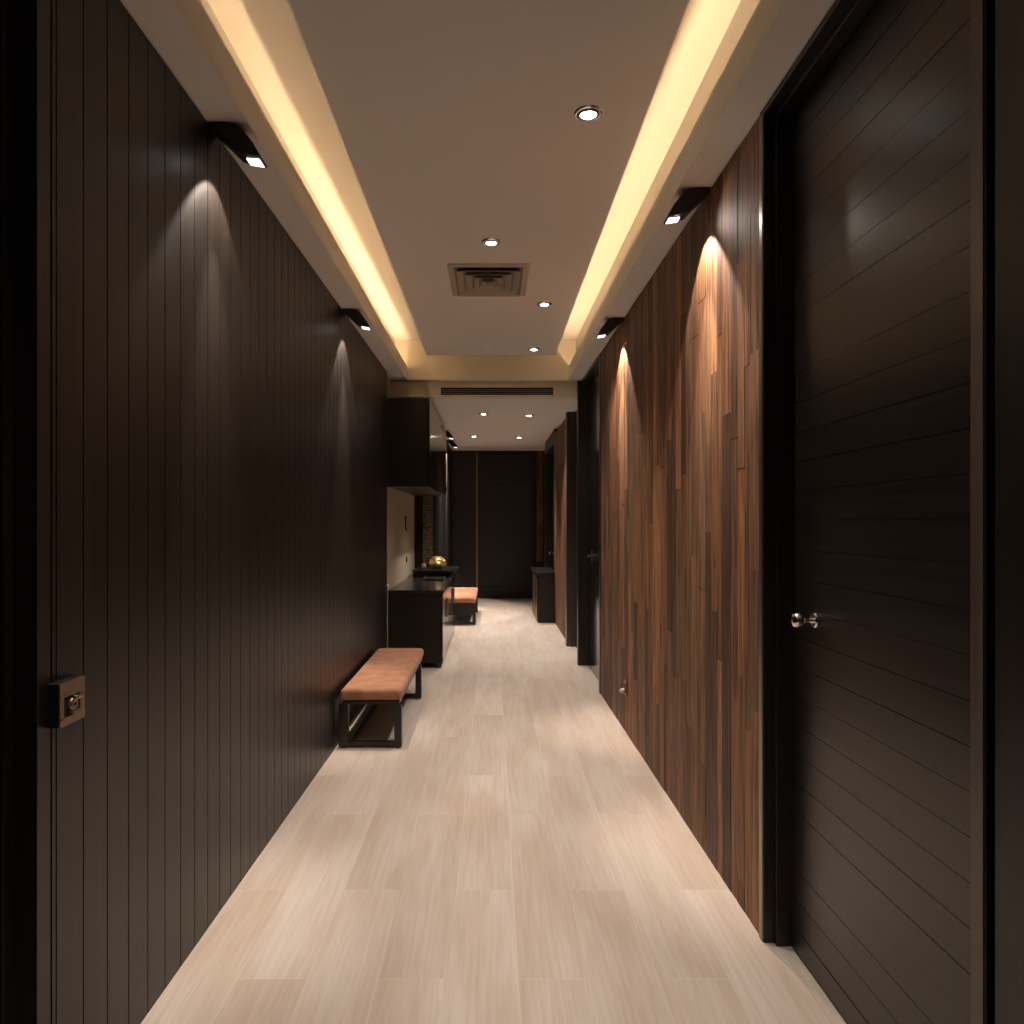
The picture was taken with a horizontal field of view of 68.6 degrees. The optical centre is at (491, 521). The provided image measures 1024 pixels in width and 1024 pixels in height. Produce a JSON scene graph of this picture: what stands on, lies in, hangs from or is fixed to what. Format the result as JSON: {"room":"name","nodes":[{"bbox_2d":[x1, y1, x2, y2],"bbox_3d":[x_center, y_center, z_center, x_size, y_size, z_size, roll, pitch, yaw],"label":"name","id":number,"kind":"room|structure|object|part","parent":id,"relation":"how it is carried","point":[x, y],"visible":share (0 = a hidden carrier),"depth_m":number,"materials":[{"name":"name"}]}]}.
{"room":"hallway","nodes":[
{"label":"hallway","id":0,"kind":"room"},
{"bbox_2d":[50,0,386,1023],"bbox_3d":[-0.991,0.011,1.685,0.160,2.579,9.371,0,0,0],"label":"wall","id":1,"kind":"structure","parent":0,"point":[218,419],"depth_m":2.18,"materials":[{"name":"black wood"}]},
{"bbox_2d":[0,0,49,1023],"bbox_3d":[-0.983,0.011,1.073,0.146,2.579,0.946,0,0,0],"label":"door","id":2,"kind":"structure","parent":1,"relation":"in","point":[24,24],"depth_m":1.50,"materials":[{"name":"black wood"}]},
{"bbox_2d":[47,675,85,728],"bbox_3d":[-0.892,0.378,1.582,0.040,0.090,0.094,0,0,0],"label":"box","id":3,"kind":"object","parent":1,"relation":"attached to","point":[66,696],"visible":1,"depth_m":1.56,"materials":[{"name":"black metal"}]},
{"bbox_3d":[-0.884,0.378,1.582,0.006,0.090,0.094,0,0,0],"label":"plate","id":4,"kind":"part","parent":3,"relation":"part of","materials":[{"name":"brown metal"}]},
{"bbox_2d":[209,122,266,167],"bbox_3d":[-0.826,-1.226,2.442,0.164,0.112,0.085,0,0,0],"label":"spotlight","id":5,"kind":"object","parent":1,"relation":"attached to","point":[233,136],"visible":1,"depth_m":2.40,"materials":[{"name":"black metal"}]},
{"bbox_2d":[342,308,371,329],"bbox_3d":[-0.817,-1.226,4.543,0.164,0.112,0.085,0,0,0],"label":"spotlight","id":6,"kind":"object","parent":1,"relation":"attached to","point":[354,315],"visible":1,"depth_m":4.50,"materials":[{"name":"black metal"}]},
{"bbox_2d":[387,377,414,647],"bbox_3d":[-1.062,0.000,7.671,0.275,2.600,2.578,0,0,0],"label":"wall","id":7,"kind":"structure","parent":0,"point":[400,541],"depth_m":7.50,"materials":[{"name":"beige paint"}]},
{"bbox_2d":[387,398,446,495],"bbox_3d":[-0.730,-0.701,7.775,0.388,0.778,2.350,0,0,0],"label":"upper cabinet","id":8,"kind":"object","parent":7,"relation":"attached to","point":[416,434],"visible":1,"depth_m":6.60,"materials":[{"name":"black paint"}]},
{"bbox_3d":[-0.557,-0.701,7.188,0.019,0.778,1.169,0,0,0],"label":"door","id":9,"kind":"part","parent":8,"relation":"part of","materials":[{"name":"black"}]},
{"bbox_3d":[-0.557,-0.701,8.363,0.019,0.778,1.169,0,0,0],"label":"door","id":10,"kind":"part","parent":8,"relation":"part of","materials":[{"name":"black"}]},
{"bbox_2d":[415,441,451,567],"bbox_3d":[-0.938,0.040,10.895,0.524,2.520,3.870,0,0,0],"label":"wall","id":11,"kind":"structure","parent":0,"point":[442,505],"depth_m":9.84,"materials":[{"name":"black wood"}]},
{"bbox_2d":[423,496,432,563],"bbox_3d":[-0.765,0.089,8.951,0.121,0.822,0.018,0,0,0],"label":"carved panel","id":12,"kind":"object","parent":11,"relation":"attached to","point":[427,500],"visible":0.96,"depth_m":8.95,"materials":[{"name":"wood"}]},
{"bbox_2d":[446,430,453,438],"bbox_3d":[-0.592,-1.157,9.943,0.164,0.112,0.085,0,0,0],"label":"spotlight","id":13,"kind":"object","parent":11,"relation":"attached to","point":[448,435],"visible":0.66,"depth_m":9.90,"materials":[{"name":"black metal"}]},
{"bbox_2d":[446,440,457,447],"bbox_3d":[-0.592,-1.157,11.143,0.164,0.112,0.085,0,0,0],"label":"spotlight","id":14,"kind":"object","parent":11,"relation":"attached to","point":[450,442],"visible":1,"depth_m":11.10,"materials":[{"name":"black metal"}]},
{"bbox_2d":[120,0,835,379],"bbox_3d":[0.000,-1.516,2.000,2.500,0.467,10.000,0,0,0],"label":"ceiling","id":15,"kind":"structure","parent":0,"point":[394,138],"depth_m":2.80,"materials":[{"name":"paint"}]},
{"bbox_2d":[447,264,529,296],"bbox_3d":[-0.019,-1.437,4.503,0.465,0.026,0.593,0,0,0],"label":"ceiling vent","id":16,"kind":"object","parent":15,"relation":"in","point":[466,280],"visible":1,"depth_m":4.45,"materials":[{"name":"brown metal"}]},
{"bbox_2d":[481,238,501,245],"bbox_3d":[-0.003,-1.444,3.880,0.106,0.012,0.106,0,0,0],"label":"recessed light","id":17,"kind":"object","parent":15,"relation":"in","point":[488,241],"visible":1,"depth_m":3.86,"materials":[{"name":"silver metal"}]},
{"bbox_2d":[528,347,539,350],"bbox_3d":[0.352,-1.444,6.280,0.106,0.012,0.106,0,0,0],"label":"recessed light","id":18,"kind":"object","parent":15,"relation":"in","point":[532,348],"visible":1,"depth_m":6.26,"materials":[{"name":"silver metal"}]},
{"bbox_2d":[536,301,551,306],"bbox_3d":[0.348,-1.444,4.980,0.106,0.012,0.106,0,0,0],"label":"recessed light","id":19,"kind":"object","parent":15,"relation":"in","point":[543,303],"visible":1,"depth_m":4.96,"materials":[{"name":"silver metal"}]},
{"bbox_2d":[573,105,602,121],"bbox_3d":[0.342,-1.444,2.660,0.106,0.012,0.106,0,0,0],"label":"recessed light","id":20,"kind":"object","parent":15,"relation":"in","point":[589,113],"visible":1,"depth_m":2.65,"materials":[{"name":"silver metal"}]},
{"bbox_2d":[141,598,847,1023],"bbox_3d":[0.000,1.350,5.015,2.600,0.100,16.030,0,0,0],"label":"floor","id":21,"kind":"structure","parent":0,"point":[518,858],"depth_m":2.68,"materials":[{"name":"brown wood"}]},
{"bbox_2d":[339,648,423,747],"bbox_3d":[-0.701,1.125,5.010,0.362,0.350,1.420,0,0,0],"label":"upholstered bench","id":22,"kind":"object","parent":21,"relation":"on","point":[385,678],"visible":1,"depth_m":4.46,"materials":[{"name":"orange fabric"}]},
{"bbox_3d":[-0.855,1.170,4.330,0.055,0.244,0.045,0,0,0],"label":"leg","id":23,"kind":"part","parent":22,"relation":"part of","materials":[{"name":"black paint"}]},
{"bbox_3d":[-0.815,1.279,5.005,0.020,0.018,1.305,0,0,0],"label":"rail","id":24,"kind":"part","parent":22,"relation":"part of","materials":[{"name":"black metal"}]},
{"bbox_3d":[-0.695,1.038,5.010,0.326,0.021,1.396,0,0,0],"label":"seat frame","id":25,"kind":"part","parent":22,"relation":"part of","materials":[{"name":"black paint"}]},
{"bbox_2d":[341,648,423,699],"bbox_3d":[-0.695,0.987,5.010,0.350,0.074,1.420,0,0,0],"label":"cushion","id":26,"kind":"object","parent":22,"relation":"on","point":[387,675],"depth_m":4.67,"materials":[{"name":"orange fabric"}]},
{"bbox_3d":[-0.541,1.170,4.330,0.042,0.244,0.045,0,0,0],"label":"leg","id":27,"kind":"part","parent":22,"relation":"part of","materials":[{"name":"black paint"}]},
{"bbox_3d":[-0.541,1.170,5.521,0.042,0.244,0.045,0,0,0],"label":"leg","id":28,"kind":"part","parent":22,"relation":"part of","materials":[{"name":"black paint"}]},
{"bbox_2d":[388,573,455,667],"bbox_3d":[-0.672,0.953,7.778,0.499,0.694,2.244,0,0,0],"label":"base cabinet","id":29,"kind":"object","parent":21,"relation":"on","point":[421,614],"visible":0.93,"depth_m":6.66,"materials":[{"name":"black wood"}]},
{"bbox_2d":[422,576,445,580],"bbox_3d":[-0.610,0.595,7.925,0.220,0.022,0.350,0,0,0],"label":"tray","id":30,"kind":"object","parent":29,"relation":"on","point":[426,578],"visible":1,"depth_m":7.75,"materials":[{"name":"black paint"}]},
{"bbox_2d":[412,566,458,576],"bbox_3d":[-0.630,0.566,8.530,0.490,0.081,0.700,0,0,0],"label":"display riser","id":31,"kind":"object","parent":29,"relation":"on","point":[446,571],"visible":0.96,"depth_m":8.30,"materials":[{"name":"wood"}]},
{"bbox_2d":[412,566,458,571],"bbox_3d":[-0.630,0.536,8.530,0.490,0.023,0.700,0,0,0],"label":"shelf","id":32,"kind":"object","parent":31,"relation":"attached to","point":[447,568],"depth_m":8.29,"materials":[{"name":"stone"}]},
{"bbox_2d":[429,556,445,568],"bbox_3d":[-0.609,0.454,8.422,0.190,0.141,0.196,0,0,0],"label":"ornament","id":33,"kind":"object","parent":31,"relation":"on","point":[437,562],"visible":1,"depth_m":8.36,"materials":[{"name":"gold metal"}]},
{"bbox_3d":[-0.447,0.943,6.940,0.019,0.595,0.552,0,0,0],"label":"door","id":34,"kind":"part","parent":29,"relation":"part of","materials":[{"name":"black"}]},
{"bbox_3d":[-0.430,0.820,7.140,0.014,0.160,0.012,0,0,0],"label":"handle","id":35,"kind":"part","parent":29,"relation":"part of","materials":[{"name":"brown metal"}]},
{"bbox_3d":[-0.447,0.943,7.500,0.019,0.595,0.552,0,0,0],"label":"door","id":36,"kind":"part","parent":29,"relation":"part of","materials":[{"name":"black"}]},
{"bbox_3d":[-0.447,0.943,8.060,0.019,0.595,0.552,0,0,0],"label":"door","id":37,"kind":"part","parent":29,"relation":"part of","materials":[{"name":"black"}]},
{"bbox_3d":[-0.430,0.820,8.260,0.014,0.160,0.012,0,0,0],"label":"handle","id":38,"kind":"part","parent":29,"relation":"part of","materials":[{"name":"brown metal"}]},
{"bbox_3d":[-0.447,0.943,8.620,0.019,0.595,0.552,0,0,0],"label":"door","id":39,"kind":"part","parent":29,"relation":"part of","materials":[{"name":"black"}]},
{"bbox_2d":[455,587,477,624],"bbox_3d":[-0.412,1.125,10.225,0.415,0.349,1.550,0,0,0],"label":"upholstered bench","id":40,"kind":"object","parent":21,"relation":"on","point":[466,599],"visible":0.61,"depth_m":9.46,"materials":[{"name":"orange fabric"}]},
{"bbox_3d":[-0.412,1.038,10.225,0.391,0.021,1.526,0,0,0],"label":"seat frame","id":41,"kind":"part","parent":40,"relation":"part of","materials":[{"name":"black paint"}]},
{"bbox_2d":[455,587,477,602],"bbox_3d":[-0.412,0.987,10.225,0.415,0.073,1.550,0,0,0],"label":"cushion","id":42,"kind":"object","parent":40,"relation":"on","point":[462,594],"depth_m":9.86,"materials":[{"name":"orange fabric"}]},
{"bbox_3d":[-0.226,1.170,9.480,0.042,0.244,0.045,0,0,0],"label":"leg","id":43,"kind":"part","parent":40,"relation":"part of","materials":[{"name":"black paint"}]},
{"bbox_3d":[-0.226,1.170,10.800,0.042,0.244,0.045,0,0,0],"label":"leg","id":44,"kind":"part","parent":40,"relation":"part of","materials":[{"name":"black paint"}]},
{"bbox_2d":[529,567,554,622],"bbox_3d":[0.689,0.978,10.302,0.283,0.645,1.296,0,0,0],"label":"base cabinet","id":45,"kind":"object","parent":21,"relation":"on","point":[543,578],"visible":0.9,"depth_m":9.66,"materials":[{"name":"black wood"}]},
{"bbox_3d":[0.591,0.985,10.730,0.017,0.570,0.420,0,0,0],"label":"door","id":46,"kind":"part","parent":45,"relation":"part of","materials":[{"name":"black wood"}]},
{"bbox_3d":[0.591,0.985,10.305,0.017,0.570,0.420,0,0,0],"label":"door","id":47,"kind":"part","parent":45,"relation":"part of","materials":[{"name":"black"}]},
{"bbox_3d":[0.591,0.985,9.880,0.017,0.570,0.420,0,0,0],"label":"door","id":48,"kind":"part","parent":45,"relation":"part of","materials":[{"name":"black wood"}]},
{"bbox_3d":[0.578,0.985,9.686,0.008,0.530,0.012,0,0,0],"label":"edge pull","id":49,"kind":"part","parent":45,"relation":"part of","materials":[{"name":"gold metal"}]},
{"bbox_2d":[452,451,543,566],"bbox_3d":[0.000,0.000,12.905,2.500,2.600,0.150,0,0,0],"label":"wall","id":50,"kind":"structure","parent":0,"point":[537,564],"depth_m":12.83,"materials":[{"name":"black wood"}]},
{"bbox_2d":[452,452,475,587],"bbox_3d":[-0.477,0.050,12.815,0.405,2.500,0.030,0,0,0],"label":"wall panel","id":51,"kind":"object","parent":50,"relation":"attached to","point":[463,463],"depth_m":12.80,"materials":[{"name":"brown wood"}]},
{"bbox_2d":[476,452,477,594],"bbox_3d":[-0.256,0.050,12.810,0.032,2.500,0.040,0,0,0],"label":"trim","id":52,"kind":"structure","parent":50,"relation":"attached to","point":[476,452],"depth_m":12.79,"materials":[{"name":"gold metal"}]},
{"bbox_2d":[478,452,534,597],"bbox_3d":[0.247,0.050,12.805,0.975,2.500,0.050,0,0,0],"label":"door","id":53,"kind":"structure","parent":50,"relation":"in","point":[506,485],"depth_m":12.79,"materials":[{"name":"brown wood"}]},
{"bbox_2d":[536,452,542,561],"bbox_3d":[0.815,-0.260,12.815,0.110,1.880,0.030,0,0,0],"label":"trim","id":54,"kind":"structure","parent":50,"relation":"attached to","point":[539,455],"depth_m":12.80,"materials":[{"name":"brown wood"}]},
{"bbox_2d":[430,399,576,450],"bbox_3d":[0.000,-1.400,10.015,2.500,0.500,6.030,0,0,0],"label":"ceiling","id":55,"kind":"structure","parent":0,"point":[497,430],"depth_m":8.58,"materials":[{"name":"paint"}]},
{"bbox_2d":[544,419,564,637],"bbox_3d":[0.962,0.000,10.395,0.302,2.600,4.870,0,0,0],"label":"wall","id":56,"kind":"structure","parent":0,"point":[559,435],"depth_m":9.03,"materials":[{"name":"brown wood"}]},
{"bbox_2d":[545,435,553,570],"bbox_3d":[0.909,0.076,10.605,0.209,2.448,1.710,0,0,0],"label":"door","id":57,"kind":"structure","parent":56,"relation":"in","point":[549,448],"depth_m":11.24,"materials":[{"name":"black paint"}]},
{"bbox_2d":[576,0,1023,1023],"bbox_3d":[0.994,0.011,2.415,0.308,2.579,10.831,0,0,0],"label":"wall","id":58,"kind":"structure","parent":0,"point":[680,371],"depth_m":2.79,"materials":[{"name":"brown wood"}]},
{"bbox_2d":[390,340,580,398],"bbox_3d":[0.000,-1.397,6.883,2.500,0.505,0.235,0,0,0],"label":"ceiling beam","id":59,"kind":"structure","parent":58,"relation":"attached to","point":[425,373],"depth_m":6.80,"materials":[{"name":"paint"}]},
{"bbox_2d":[439,386,554,395],"bbox_3d":[0.046,-1.196,6.857,1.052,0.091,0.006,0,0,0],"label":"air vent","id":60,"kind":"object","parent":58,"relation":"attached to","point":[443,390],"visible":1,"depth_m":6.86,"materials":[{"name":"metal"}]},
{"bbox_2d":[565,412,575,645],"bbox_3d":[0.946,0.075,7.895,0.335,2.450,0.130,0,0,0],"label":"trim","id":61,"kind":"structure","parent":58,"relation":"attached to","point":[570,417],"depth_m":7.83,"materials":[{"name":"brown wood"}]},
{"bbox_2d":[577,353,600,693],"bbox_3d":[0.870,0.011,6.259,0.183,2.579,1.198,0,0,0],"label":"door","id":62,"kind":"structure","parent":58,"relation":"in","point":[589,387],"depth_m":6.67,"materials":[{"name":"black paint"}]},
{"bbox_2d":[596,318,623,337],"bbox_3d":[0.745,-1.226,4.742,0.164,0.112,0.085,0,0,0],"label":"spotlight","id":63,"kind":"object","parent":58,"relation":"attached to","point":[611,324],"visible":1,"depth_m":4.70,"materials":[{"name":"black metal"}]},
{"bbox_2d":[623,679,626,696],"bbox_3d":[0.819,1.020,4.620,0.010,0.090,0.090,0,0,0],"label":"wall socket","id":64,"kind":"object","parent":58,"relation":"attached to","point":[624,680],"visible":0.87,"depth_m":4.59,"materials":[{"name":"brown metal"}]},
{"bbox_2d":[663,187,710,223],"bbox_3d":[0.756,-1.226,2.913,0.164,0.112,0.085,0,0,0],"label":"spotlight","id":65,"kind":"object","parent":58,"relation":"attached to","point":[690,199],"visible":1,"depth_m":2.87,"materials":[{"name":"black metal"}]},
{"bbox_2d":[759,0,994,1023],"bbox_3d":[0.913,0.011,1.817,0.153,2.579,1.065,0,0,0],"label":"door","id":66,"kind":"structure","parent":58,"relation":"in","point":[877,142],"depth_m":1.78,"materials":[{"name":"black paint"}]},
{"bbox_3d":[0.840,0.019,2.336,0.008,2.561,0.028,0,0,0],"label":"edge trim","id":67,"kind":"part","parent":66,"relation":"part of","materials":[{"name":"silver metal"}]},
{"bbox_3d":[0.878,0.278,2.120,0.061,0.042,0.042,0,0,0],"label":"knob","id":68,"kind":"part","parent":66,"relation":"part of","materials":[{"name":"silver metal"}]},
{"bbox_3d":[0.844,0.011,1.304,0.003,2.577,0.033,0,0,0],"label":"casing","id":69,"kind":"part","parent":66,"relation":"part of","materials":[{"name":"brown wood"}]}
]}

